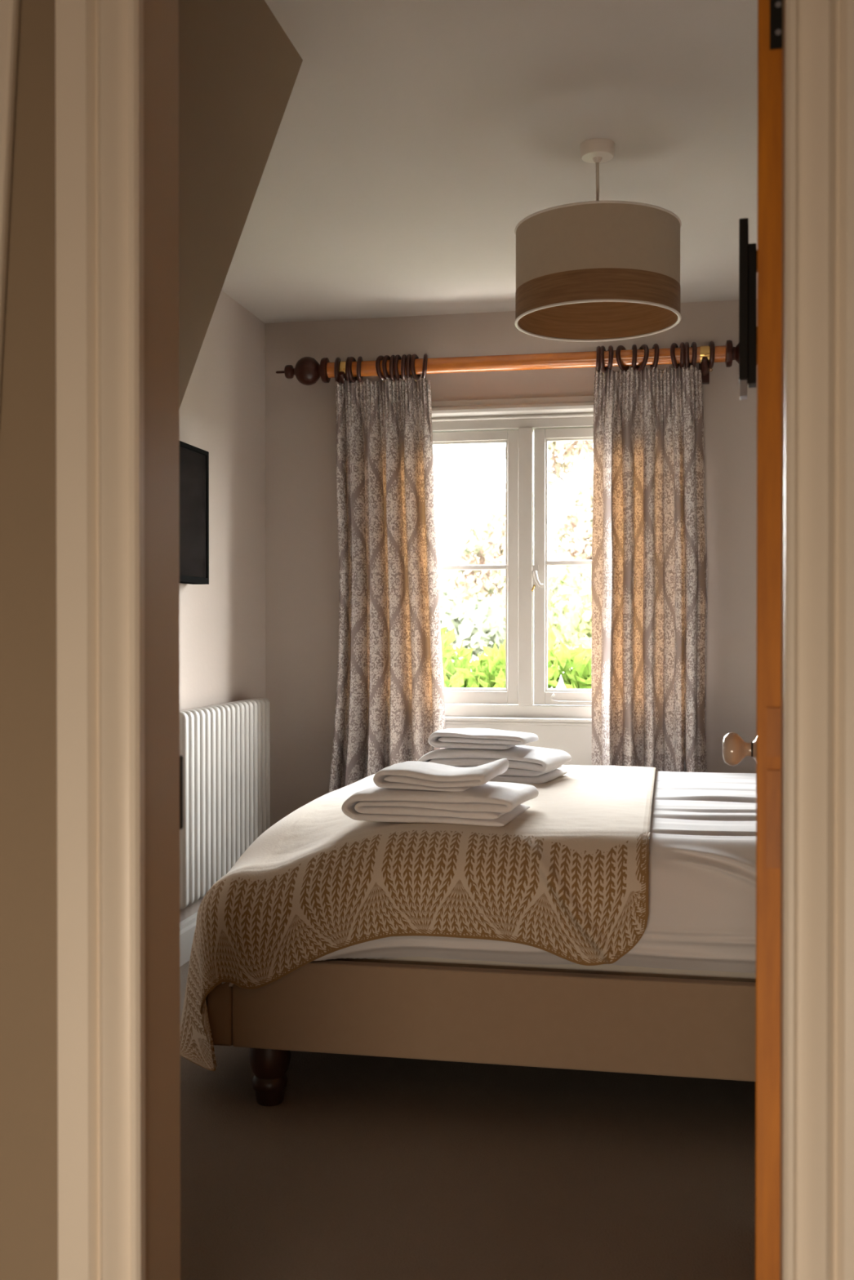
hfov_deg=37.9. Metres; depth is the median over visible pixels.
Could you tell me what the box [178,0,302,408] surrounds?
wall
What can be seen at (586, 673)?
bush
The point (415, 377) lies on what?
curtain ring
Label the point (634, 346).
curtain ring
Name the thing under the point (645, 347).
curtain ring
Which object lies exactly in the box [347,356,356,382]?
curtain ring
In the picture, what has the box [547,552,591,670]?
tree
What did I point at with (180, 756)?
keep
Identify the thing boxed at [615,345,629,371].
curtain ring
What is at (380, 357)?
curtain ring
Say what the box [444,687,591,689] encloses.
trim
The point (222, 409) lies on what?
wall
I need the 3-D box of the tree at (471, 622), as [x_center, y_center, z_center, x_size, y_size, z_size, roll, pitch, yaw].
[0.757,-0.620,34.422,8.235,3.697,3.976,0,0,25]
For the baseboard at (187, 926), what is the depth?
3.98 m
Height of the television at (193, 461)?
0.435 m
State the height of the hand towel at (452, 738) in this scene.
0.050 m
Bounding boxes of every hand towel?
[373,758,509,791]
[427,728,538,749]
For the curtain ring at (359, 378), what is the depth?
4.59 m
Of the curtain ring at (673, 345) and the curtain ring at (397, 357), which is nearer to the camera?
the curtain ring at (673, 345)
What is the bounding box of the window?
[431,395,593,765]
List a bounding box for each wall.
[0,0,57,1279]
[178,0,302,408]
[178,290,265,922]
[265,298,757,826]
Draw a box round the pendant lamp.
[514,137,681,342]
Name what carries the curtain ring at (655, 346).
hanging from the pole
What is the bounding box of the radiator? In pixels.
[179,697,270,909]
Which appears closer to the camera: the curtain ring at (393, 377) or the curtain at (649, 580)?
the curtain at (649, 580)
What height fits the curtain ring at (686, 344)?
0.107 m
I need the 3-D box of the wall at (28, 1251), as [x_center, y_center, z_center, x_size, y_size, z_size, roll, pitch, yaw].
[0.233,-0.073,1.462,4.100,2.245,0.120,0,0,11]
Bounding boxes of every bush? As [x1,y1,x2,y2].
[440,626,591,688]
[550,647,591,688]
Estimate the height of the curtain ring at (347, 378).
0.106 m
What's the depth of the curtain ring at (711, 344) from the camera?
4.34 m
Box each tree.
[438,440,593,659]
[438,556,591,662]
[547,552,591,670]
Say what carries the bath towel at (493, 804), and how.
on the throw
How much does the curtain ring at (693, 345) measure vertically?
0.107 m
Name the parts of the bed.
foot rail, leg, mattress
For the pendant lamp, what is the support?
hanging from the ceiling
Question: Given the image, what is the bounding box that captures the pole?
[275,339,756,385]
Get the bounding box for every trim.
[0,0,20,395]
[54,0,145,1279]
[143,0,785,1279]
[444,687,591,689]
[782,0,853,1279]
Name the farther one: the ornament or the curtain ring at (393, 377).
the ornament
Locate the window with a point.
(561, 719)
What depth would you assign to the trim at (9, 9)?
1.52 m
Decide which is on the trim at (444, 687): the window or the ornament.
the ornament
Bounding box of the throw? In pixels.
[179,764,656,1071]
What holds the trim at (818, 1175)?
attached to the wall at (28, 1251)
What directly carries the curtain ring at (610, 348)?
hanging from the pole
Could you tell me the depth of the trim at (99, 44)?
1.50 m
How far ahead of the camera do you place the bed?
2.65 m
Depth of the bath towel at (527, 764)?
3.53 m
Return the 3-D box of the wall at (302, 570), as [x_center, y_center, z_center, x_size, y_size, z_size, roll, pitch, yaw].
[0.753,-0.097,4.605,2.980,2.245,0.130,0,0,11]
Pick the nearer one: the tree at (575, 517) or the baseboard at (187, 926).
the baseboard at (187, 926)
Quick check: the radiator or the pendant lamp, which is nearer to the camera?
the pendant lamp
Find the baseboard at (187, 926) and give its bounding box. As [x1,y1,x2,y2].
[179,911,197,966]
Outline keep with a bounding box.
[179,755,182,829]
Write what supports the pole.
attached to the wall at (302, 570)
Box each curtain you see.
[328,377,445,792]
[591,364,707,772]
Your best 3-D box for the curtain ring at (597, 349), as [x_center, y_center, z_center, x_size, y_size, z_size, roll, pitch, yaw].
[0.613,-0.999,4.458,0.016,0.107,0.097,2,1,6]
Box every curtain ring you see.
[333,357,341,382]
[345,356,350,382]
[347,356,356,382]
[356,355,362,385]
[375,355,389,382]
[382,355,390,379]
[389,355,395,382]
[393,354,401,380]
[400,354,406,381]
[405,354,412,378]
[409,353,420,381]
[422,353,427,379]
[595,346,600,372]
[600,346,606,373]
[606,345,613,370]
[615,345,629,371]
[630,344,636,370]
[635,344,648,373]
[649,343,658,369]
[670,342,679,368]
[679,342,684,368]
[684,342,689,368]
[689,342,697,366]
[708,341,715,371]
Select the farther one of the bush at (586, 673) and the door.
the bush at (586, 673)
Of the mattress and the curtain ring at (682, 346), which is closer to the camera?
the mattress
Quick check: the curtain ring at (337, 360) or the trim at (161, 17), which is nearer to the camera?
the trim at (161, 17)
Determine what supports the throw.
on the mattress
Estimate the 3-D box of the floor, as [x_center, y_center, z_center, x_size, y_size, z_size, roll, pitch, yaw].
[0.201,1.078,1.563,4.200,0.060,6.330,0,0,11]
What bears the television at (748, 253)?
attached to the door
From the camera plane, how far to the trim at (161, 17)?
1.57 m
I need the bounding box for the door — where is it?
[722,0,782,1279]
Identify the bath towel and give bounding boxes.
[341,781,538,826]
[417,745,571,783]
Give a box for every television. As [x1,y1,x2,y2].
[178,440,208,584]
[738,217,757,399]
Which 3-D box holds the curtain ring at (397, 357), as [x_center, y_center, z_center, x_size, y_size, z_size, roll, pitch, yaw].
[-0.105,-1.000,4.597,0.016,0.107,0.097,-1,0,14]
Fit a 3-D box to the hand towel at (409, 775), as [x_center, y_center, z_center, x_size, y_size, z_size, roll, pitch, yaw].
[0.036,0.314,2.948,0.277,0.060,0.209,0,0,20]
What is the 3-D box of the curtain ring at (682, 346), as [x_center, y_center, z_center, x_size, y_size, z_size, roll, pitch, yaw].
[0.901,-0.999,4.402,0.016,0.107,0.097,1,1,7]
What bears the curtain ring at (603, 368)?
hanging from the pole
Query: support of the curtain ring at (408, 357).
hanging from the pole
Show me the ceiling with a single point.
(414, 139)
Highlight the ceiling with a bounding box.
[221,0,757,323]
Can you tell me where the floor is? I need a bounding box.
[179,960,755,1279]
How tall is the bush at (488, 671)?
1.349 m
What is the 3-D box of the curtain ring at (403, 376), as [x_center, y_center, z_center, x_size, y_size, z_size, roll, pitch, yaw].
[-0.085,-1.000,4.593,0.020,0.107,0.096,0,0,2]
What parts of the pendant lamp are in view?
cord, lamp shade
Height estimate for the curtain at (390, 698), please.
1.957 m
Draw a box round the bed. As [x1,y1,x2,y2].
[207,956,755,1106]
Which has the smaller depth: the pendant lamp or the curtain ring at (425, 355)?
the pendant lamp
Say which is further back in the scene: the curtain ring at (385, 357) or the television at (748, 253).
the curtain ring at (385, 357)
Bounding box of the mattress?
[196,770,755,1027]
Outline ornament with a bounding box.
[555,675,565,689]

